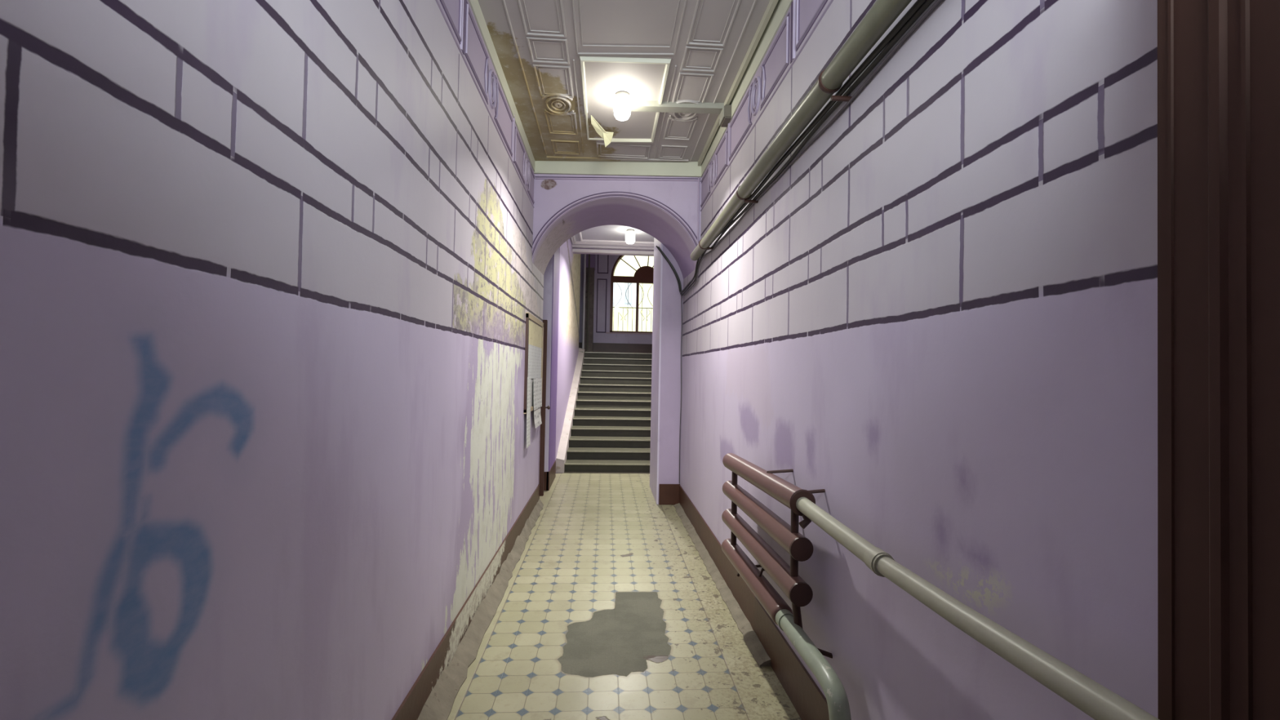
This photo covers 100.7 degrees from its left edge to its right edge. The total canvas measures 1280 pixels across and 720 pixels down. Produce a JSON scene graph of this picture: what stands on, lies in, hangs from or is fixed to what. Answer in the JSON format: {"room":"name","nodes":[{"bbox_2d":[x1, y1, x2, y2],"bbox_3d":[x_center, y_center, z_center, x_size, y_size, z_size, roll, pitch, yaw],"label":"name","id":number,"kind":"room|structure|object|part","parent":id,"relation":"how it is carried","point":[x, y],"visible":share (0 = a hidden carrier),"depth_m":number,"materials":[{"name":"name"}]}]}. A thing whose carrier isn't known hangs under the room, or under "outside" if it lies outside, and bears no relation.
{"room":"apartment building hallway","nodes":[
{"label":"apartment building hallway","id":0,"kind":"room"},
{"bbox_2d":[0,0,543,719],"bbox_3d":[-1.155,-0.230,3.032,0.350,3.740,6.593,1,-1,-3],"label":"wall","id":1,"kind":"structure","parent":0,"point":[269,279],"depth_m":1.19,"materials":[{"name":"purple paint"}]},
{"bbox_2d":[391,484,539,719],"bbox_3d":[-1.011,1.523,2.998,0.020,0.240,6.570,1,-1,-3],"label":"baseboard","id":2,"kind":"structure","parent":1,"relation":"attached to","point":[411,708],"depth_m":2.89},
{"bbox_2d":[417,498,543,719],"bbox_3d":[-1.009,1.617,3.677,0.116,0.100,5.130,1,-1,-4],"label":"floor border","id":3,"kind":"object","parent":1,"relation":"attached to","point":[438,705],"depth_m":3.04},
{"bbox_2d":[435,0,534,208],"bbox_3d":[-0.923,-1.801,2.702,0.016,0.403,5.742,1,-1,-3],"label":"trim","id":4,"kind":"structure","parent":1,"relation":"attached to","point":[491,79],"depth_m":3.39,"materials":[{"name":"paint"}]},
{"bbox_2d":[523,311,543,413],"bbox_3d":[-1.126,0.039,5.650,0.034,0.970,1.180,1,-1,-3],"label":"notice board","id":5,"kind":"object","parent":1,"relation":"attached to","point":[528,316],"visible":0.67,"depth_m":5.09,"materials":[{"name":"brown wood"}]},
{"bbox_3d":[-1.094,0.029,5.086,0.034,0.950,0.050,1,-1,-4],"label":"frame","id":6,"kind":"part","parent":5,"relation":"part of","materials":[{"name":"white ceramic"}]},
{"bbox_3d":[-1.135,0.504,5.640,0.034,0.040,1.180,1,-1,-3],"label":"frame","id":7,"kind":"part","parent":5,"relation":"part of","materials":[{"name":"brown wood"}]},
{"bbox_2d":[526,377,531,448],"bbox_3d":[-1.086,0.506,5.182,0.008,0.680,0.220,1,-1,-3],"label":"paper notice","id":8,"kind":"object","parent":5,"relation":"attached to","point":[528,406],"visible":1,"depth_m":5.17,"materials":[{"name":"white paper"}]},
{"bbox_3d":[-1.117,-0.420,5.659,0.034,0.050,1.180,1,-1,-3],"label":"frame","id":9,"kind":"part","parent":5,"relation":"part of","materials":[{"name":"brown wood"}]},
{"bbox_2d":[528,344,542,378],"bbox_3d":[-1.116,0.025,5.656,0.002,0.340,0.990,1,-1,-3],"label":"paper notice","id":10,"kind":"object","parent":5,"relation":"attached to","point":[534,352],"visible":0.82,"depth_m":5.59,"materials":[{"name":"white paper"}]},
{"bbox_2d":[528,320,542,347],"bbox_3d":[-1.111,-0.266,5.646,0.002,0.240,1.020,1,-1,-3],"label":"paper notice","id":11,"kind":"object","parent":5,"relation":"attached to","point":[535,331],"visible":0.8,"depth_m":5.61,"materials":[{"name":"beige paper"}]},
{"bbox_2d":[533,377,542,410],"bbox_3d":[-1.116,0.363,5.809,0.012,0.330,0.650,1,-1,-3],"label":"paper notice","id":12,"kind":"object","parent":5,"relation":"attached to","point":[537,389],"visible":1,"depth_m":5.78,"materials":[{"name":"white paper"}]},
{"bbox_2d":[533,407,542,428],"bbox_3d":[-1.111,0.623,5.790,0.022,0.190,0.520,1,-1,-3],"label":"paper notice","id":13,"kind":"object","parent":5,"relation":"hanging from","point":[537,416],"visible":1,"depth_m":5.77,"materials":[{"name":"white paper"}]},
{"bbox_3d":[-1.157,0.050,6.199,0.035,0.950,0.080,1,-1,-4],"label":"frame","id":14,"kind":"part","parent":5,"relation":"part of","materials":[{"name":"brown wood"}]},
{"bbox_2d":[538,320,550,496],"bbox_3d":[-1.312,0.565,6.339,0.474,2.100,0.047,1,-1,-4],"label":"door","id":15,"kind":"structure","parent":1,"relation":"in","point":[543,407],"depth_m":6.33,"materials":[{"name":"brown paint"}]},
{"bbox_2d":[468,0,792,177],"bbox_3d":[-0.054,-1.990,2.691,1.822,0.154,5.700,1,-1,-4],"label":"trim","id":16,"kind":"structure","parent":1,"relation":"attached to","point":[668,169],"depth_m":4.82,"materials":[{"name":"beige paint"}]},
{"bbox_2d":[542,255,553,471],"bbox_3d":[-1.691,-0.329,7.474,0.967,4.100,0.920,1,-1,-4],"label":"wall","id":17,"kind":"structure","parent":0,"point":[548,276],"depth_m":7.04,"materials":[{"name":"purple paint"}]},
{"bbox_2d":[543,460,555,490],"bbox_3d":[-1.712,1.598,7.418,0.975,0.245,0.915,1,-1,-4],"label":"baseboard","id":18,"kind":"structure","parent":17,"relation":"attached to","point":[548,477],"depth_m":7.06,"materials":[{"name":"brown paint"}]},
{"bbox_2d":[555,238,580,460],"bbox_3d":[-1.480,-0.870,10.195,0.300,5.300,4.508,1,-1,-2],"label":"wall","id":19,"kind":"structure","parent":0,"point":[570,263],"depth_m":9.46,"materials":[{"name":"paint"}]},
{"bbox_2d":[548,247,559,471],"bbox_3d":[-1.214,-0.414,7.497,0.038,3.810,0.860,1,-1,-4],"label":"trim","id":20,"kind":"structure","parent":19,"relation":"attached to","point":[556,262],"depth_m":7.40,"materials":[{"name":"paint"}]},
{"bbox_2d":[564,471,649,473],"bbox_3d":[-0.268,1.770,8.318,3.800,0.032,0.100,1,-1,-4],"label":"trim","id":21,"kind":"structure","parent":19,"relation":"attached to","point":[564,472],"depth_m":8.27,"materials":[{"name":"beige stone"}]},
{"bbox_2d":[571,231,653,246],"bbox_3d":[-0.066,-2.218,8.317,2.205,0.032,3.565,1,-1,-4],"label":"trim","id":22,"kind":"structure","parent":19,"relation":"attached to","point":[573,238],"depth_m":9.94,"materials":[{"name":"white paint"}]},
{"bbox_2d":[572,244,653,254],"bbox_3d":[-0.315,-2.138,10.304,4.000,0.135,0.120,1,-1,-4],"label":"trim","id":23,"kind":"structure","parent":19,"relation":"attached to","point":[584,251],"depth_m":10.27,"materials":[{"name":"white paint"}]},
{"bbox_2d":[584,267,594,351],"bbox_3d":[-1.365,-1.293,14.074,0.260,2.250,0.410,1,-1,-4],"label":"wall","id":24,"kind":"structure","parent":0,"point":[592,269],"depth_m":13.87,"materials":[{"name":"paint"}]},
{"bbox_2d":[586,253,595,270],"bbox_3d":[-1.326,-2.927,14.133,0.280,1.020,0.360,1,-1,-4],"label":"trim","id":25,"kind":"structure","parent":24,"relation":"on","point":[592,256],"depth_m":13.95,"materials":[{"name":"purple paint"}]},
{"bbox_2d":[569,225,653,247],"bbox_3d":[-0.219,-2.307,8.464,4.050,0.150,4.070,1,-1,-4],"label":"ceiling","id":26,"kind":"structure","parent":0,"point":[611,233],"depth_m":9.40,"materials":[{"name":"white paint"}]},
{"bbox_2d":[625,229,635,244],"bbox_3d":[-0.166,-2.101,9.050,0.165,0.235,0.165,1,-1,-4],"label":"ceiling lamp","id":27,"kind":"object","parent":26,"relation":"attached to","point":[630,234],"visible":1,"depth_m":8.99,"materials":[{"name":"glass"}]},
{"bbox_2d":[572,247,653,256],"bbox_3d":[-0.338,-2.793,10.481,4.050,1.400,0.250,1,-1,-4],"label":"lintel","id":28,"kind":"object","parent":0,"point":[572,247],"visible":0.07,"depth_m":10.47,"materials":[{"name":"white paint"}]},
{"bbox_2d":[578,253,652,344],"bbox_3d":[-0.576,-1.289,14.495,4.050,4.350,0.350,1,-1,-4],"label":"wall","id":29,"kind":"structure","parent":0,"point":[602,259],"depth_m":14.30,"materials":[{"name":"purple paint"}]},
{"bbox_2d":[595,254,608,333],"bbox_3d":[-1.011,-1.912,14.297,0.300,2.360,0.018,1,-1,-4],"label":"trim","id":30,"kind":"structure","parent":29,"relation":"attached to","point":[597,279],"depth_m":14.29,"materials":[{"name":"purple paint"}]},
{"bbox_2d":[578,342,652,353],"bbox_3d":[-0.583,-0.298,14.296,3.650,0.300,0.030,1,-1,-4],"label":"baseboard","id":31,"kind":"structure","parent":29,"relation":"attached to","point":[597,347],"depth_m":14.29,"materials":[{"name":"brown paint"}]},
{"bbox_2d":[605,255,653,334],"bbox_3d":[0.170,-1.930,14.427,2.137,2.476,0.192,1,-1,-4],"label":"window","id":32,"kind":"structure","parent":29,"relation":"in","point":[644,274],"depth_m":14.41,"materials":[{"name":"glass"}]},
{"bbox_3d":[0.149,-0.708,14.361,2.137,0.030,0.110,1,-1,-4],"label":"sill","id":33,"kind":"part","parent":32,"relation":"part of","materials":[{"name":"paint"}]},
{"bbox_2d":[613,282,653,331],"bbox_3d":[0.148,-1.463,14.621,1.937,1.410,0.020,1,-1,-4],"label":"window grille","id":34,"kind":"object","parent":29,"relation":"in","point":[642,308],"visible":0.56,"depth_m":14.59,"materials":[{"name":"grey metal"}]},
{"bbox_3d":[0.148,-1.463,14.621,1.937,1.410,0.020,1,-1,-4],"label":"rail","id":35,"kind":"part","parent":34,"relation":"part of","materials":[{"name":"grey metal"}]},
{"bbox_2d":[532,173,702,279],"bbox_3d":[-0.264,-1.606,5.854,1.724,1.560,1.106,1,-1,-4],"label":"archway","id":36,"kind":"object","parent":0,"point":[550,196],"depth_m":5.42,"materials":[{"name":"paint"}]},
{"bbox_2d":[532,176,700,260],"bbox_3d":[-0.239,-1.362,5.369,1.829,0.977,0.032,1,-1,2],"label":"trim","id":37,"kind":"structure","parent":36,"relation":"attached to","point":[609,194],"depth_m":5.37,"materials":[{"name":"purple paint"}]},
{"bbox_2d":[697,177,699,243],"bbox_3d":[0.588,-1.475,5.344,0.015,0.730,0.015,2,-1,-26],"label":"conduit","id":38,"kind":"object","parent":36,"relation":"attached to","point":[698,177],"visible":0.79,"depth_m":5.34,"materials":[{"name":"purple metal"}]},
{"bbox_2d":[447,472,801,719],"bbox_3d":[0.073,1.755,3.780,3.900,0.150,9.200,1,-1,-4],"label":"floor","id":39,"kind":"structure","parent":0,"point":[609,609],"depth_m":3.27,"materials":[{"name":"tile"}]},
{"bbox_2d":[555,347,652,473],"bbox_3d":[-0.002,0.758,10.735,2.892,2.124,4.890,1,-1,-4],"label":"staircase","id":40,"kind":"structure","parent":39,"relation":"on","point":[606,427],"depth_m":9.95,"materials":[{"name":"stone"}]},
{"bbox_2d":[477,0,773,161],"bbox_3d":[-0.054,-2.093,2.643,1.825,0.340,6.000,1,-1,-4],"label":"ceiling","id":41,"kind":"structure","parent":0,"point":[603,22],"depth_m":3.66,"materials":[{"name":"paint"}]},
{"bbox_2d":[613,91,631,120],"bbox_3d":[-0.136,-1.941,4.068,0.132,0.188,0.132,1,-1,-4],"label":"ceiling lamp","id":42,"kind":"object","parent":41,"relation":"attached to","point":[622,103],"visible":1,"depth_m":4.02,"materials":[{"name":"glass"}]},
{"bbox_2d":[579,55,671,142],"bbox_3d":[-0.140,-2.020,4.224,0.621,0.028,1.313,1,-1,-4],"label":"trim","id":43,"kind":"structure","parent":41,"relation":"attached to","point":[582,59],"depth_m":3.75,"materials":[{"name":"beige paint"}]},
{"bbox_2d":[502,0,756,161],"bbox_3d":[-0.094,-2.038,3.489,1.451,0.020,3.695,1,-1,-4],"label":"trim","id":44,"kind":"structure","parent":41,"relation":"attached to","point":[557,96],"depth_m":3.77,"materials":[{"name":"paint"}]},
{"bbox_2d":[630,100,724,113],"bbox_3d":[0.275,-2.003,4.203,0.770,0.044,0.090,1,-1,-1],"label":"duct","id":45,"kind":"object","parent":41,"relation":"attached to","point":[636,105],"visible":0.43,"depth_m":4.17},
{"bbox_2d":[697,0,778,165],"bbox_3d":[0.760,-2.020,2.864,0.026,0.048,4.940,1,-1,-4],"label":"duct","id":46,"kind":"object","parent":41,"relation":"attached to","point":[772,3],"visible":1,"depth_m":3.57,"materials":[{"name":"beige plastic"}]},
{"bbox_2d":[657,244,683,504],"bbox_3d":[1.065,-0.287,6.982,1.695,4.100,1.015,1,-1,-4],"label":"wall","id":47,"kind":"structure","parent":0,"point":[671,314],"depth_m":6.42,"materials":[{"name":"purple paint"}]},
{"bbox_2d":[649,237,662,504],"bbox_3d":[0.213,-0.204,6.923,0.020,3.900,1.020,1,-1,-4],"label":"trim","id":48,"kind":"structure","parent":47,"relation":"attached to","point":[658,256],"depth_m":6.76,"materials":[{"name":"purple paint"}]},
{"bbox_2d":[658,484,679,504],"bbox_3d":[0.359,1.616,6.386,0.262,0.245,0.040,1,-1,-4],"label":"baseboard","id":49,"kind":"structure","parent":47,"relation":"attached to","point":[668,494],"depth_m":6.37,"materials":[{"name":"brown paint"}]},
{"bbox_2d":[680,0,1158,719],"bbox_3d":[0.922,-0.178,3.160,0.350,3.720,6.583,1,-1,-4],"label":"wall","id":50,"kind":"structure","parent":0,"point":[940,317],"depth_m":1.44,"materials":[{"name":"purple paint"}]},
{"bbox_2d":[673,502,770,666],"bbox_3d":[0.558,1.690,4.609,0.082,0.051,3.431,1,-1,-4],"label":"trim","id":51,"kind":"structure","parent":50,"relation":"attached to","point":[751,639],"depth_m":3.71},
{"bbox_2d":[719,104,731,127],"bbox_3d":[0.675,-1.919,4.175,0.071,0.103,0.170,1,-1,-4],"label":"junction box","id":52,"kind":"object","parent":50,"relation":"attached to","point":[725,117],"visible":0.99,"depth_m":4.11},
{"bbox_3d":[0.643,-1.919,4.173,0.007,0.087,0.150,1,-1,-4],"label":"box lid","id":53,"kind":"part","parent":52,"relation":"part of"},
{"bbox_2d":[679,484,829,719],"bbox_3d":[0.714,1.558,3.098,0.020,0.240,6.550,1,-1,-4],"label":"baseboard","id":54,"kind":"structure","parent":50,"relation":"attached to","point":[808,700],"depth_m":2.93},
{"bbox_2d":[700,0,833,211],"bbox_3d":[0.805,-1.741,2.712,0.016,0.388,5.542,1,-1,-4],"label":"trim","id":55,"kind":"structure","parent":50,"relation":"attached to","point":[796,42],"depth_m":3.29,"materials":[{"name":"paint"}]},
{"bbox_2d":[721,453,825,628],"bbox_3d":[0.657,0.907,2.777,0.219,0.721,1.154,1,-1,-4],"label":"radiator","id":56,"kind":"object","parent":50,"relation":"attached to","point":[800,548],"visible":0.92,"depth_m":2.56,"materials":[{"name":"brown metal"}]},
{"bbox_2d":[799,513,811,528],"bbox_3d":[0.693,0.670,2.229,0.052,0.075,0.046,1,-1,-4],"label":"bracket","id":57,"kind":"object","parent":56,"relation":"on","point":[806,522],"depth_m":2.21,"materials":[{"name":"brown metal"}]},
{"bbox_2d":[775,608,851,719],"bbox_3d":[0.714,1.386,2.121,0.175,0.519,0.667,1,-1,-4],"label":"pipe","id":58,"kind":"object","parent":56,"relation":"attached to","point":[838,707],"visible":0.94,"depth_m":1.98,"materials":[{"name":"grey metal"}]},
{"bbox_2d":[795,497,1159,719],"bbox_3d":[0.757,0.583,1.099,0.071,0.107,2.359,1,-1,-4],"label":"pipe","id":59,"kind":"object","parent":56,"relation":"attached to","point":[1088,695],"visible":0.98,"depth_m":1.11,"materials":[{"name":"grey metal"}]},
{"bbox_2d":[689,0,911,260],"bbox_3d":[0.750,-1.077,2.550,0.164,0.131,5.251,1,-1,-4],"label":"pipe","id":60,"kind":"object","parent":50,"relation":"attached to","point":[882,14],"visible":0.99,"depth_m":2.15,"materials":[{"name":"metal"}]},
{"bbox_2d":[657,0,926,295],"bbox_3d":[0.729,-1.128,3.193,0.306,0.600,6.530,1,-1,-7],"label":"cable","id":61,"kind":"object","parent":60,"relation":"attached to","point":[916,6],"visible":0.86,"depth_m":2.19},
{"bbox_2d":[656,0,934,293],"bbox_3d":[0.732,-1.145,3.193,0.310,0.586,6.529,1,-1,-7],"label":"cable","id":62,"kind":"object","parent":60,"relation":"hanging from","point":[928,2],"visible":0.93,"depth_m":2.21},
{"bbox_2d":[679,0,942,483],"bbox_3d":[0.723,0.196,3.154,0.032,2.446,6.508,1,-1,-4],"label":"cable","id":63,"kind":"object","parent":50,"relation":"attached to","point":[937,2],"visible":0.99,"depth_m":2.29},
{"bbox_2d":[1157,0,1279,719],"bbox_3d":[0.887,0.415,0.407,0.051,2.380,0.915,1,-1,-4],"label":"door","id":64,"kind":"structure","parent":50,"relation":"in","point":[1219,60],"depth_m":0.78,"materials":[{"name":"brown paint"}]},
{"bbox_3d":[0.864,0.396,0.441,0.008,2.130,0.695,1,-1,-4],"label":"panel","id":65,"kind":"part","parent":64,"relation":"part of","materials":[{"name":"brown paint"}]},
{"bbox_3d":[-0.530,-0.075,13.398,3.650,0.180,1.800,1,-1,-4],"label":"floor","id":66,"kind":"structure","parent":0,"visible":0},
{"bbox_2d":[582,253,586,349],"bbox_3d":[-1.448,-1.790,13.793,0.060,3.230,0.060,1,-1,-4],"label":"riser pipe","id":67,"kind":"object","parent":66,"relation":"on","point":[584,255],"visible":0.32,"depth_m":13.77,"materials":[{"name":"metal"}]},
{"bbox_2d":[586,253,590,351],"bbox_3d":[-1.340,-1.788,13.829,0.044,3.230,0.044,1,-1,-4],"label":"riser pipe","id":68,"kind":"object","parent":66,"relation":"on","point":[588,273],"visible":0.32,"depth_m":13.81,"materials":[{"name":"grey metal"}]},
{"label":"outside","id":69,"kind":"structure","parent":0,"visible":0},
{"bbox_3d":[-0.194,1.123,18.337,26.000,0.300,7.340,1,-1,-4],"label":"ground","id":70,"kind":"structure","parent":69,"visible":0},
{"bbox_2d":[612,255,653,331],"bbox_3d":[0.134,-5.426,23.125,21.000,13.000,2.080,1,-1,-4],"label":"building","id":71,"kind":"structure","parent":70,"relation":"on","point":[622,268],"depth_m":22.08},
{"bbox_3d":[-0.480,-2.759,22.007,0.220,0.800,0.030,1,-1,-4],"label":"pane","id":72,"kind":"part","parent":71,"relation":"part of","materials":[{"name":"clear glass"}]}
]}

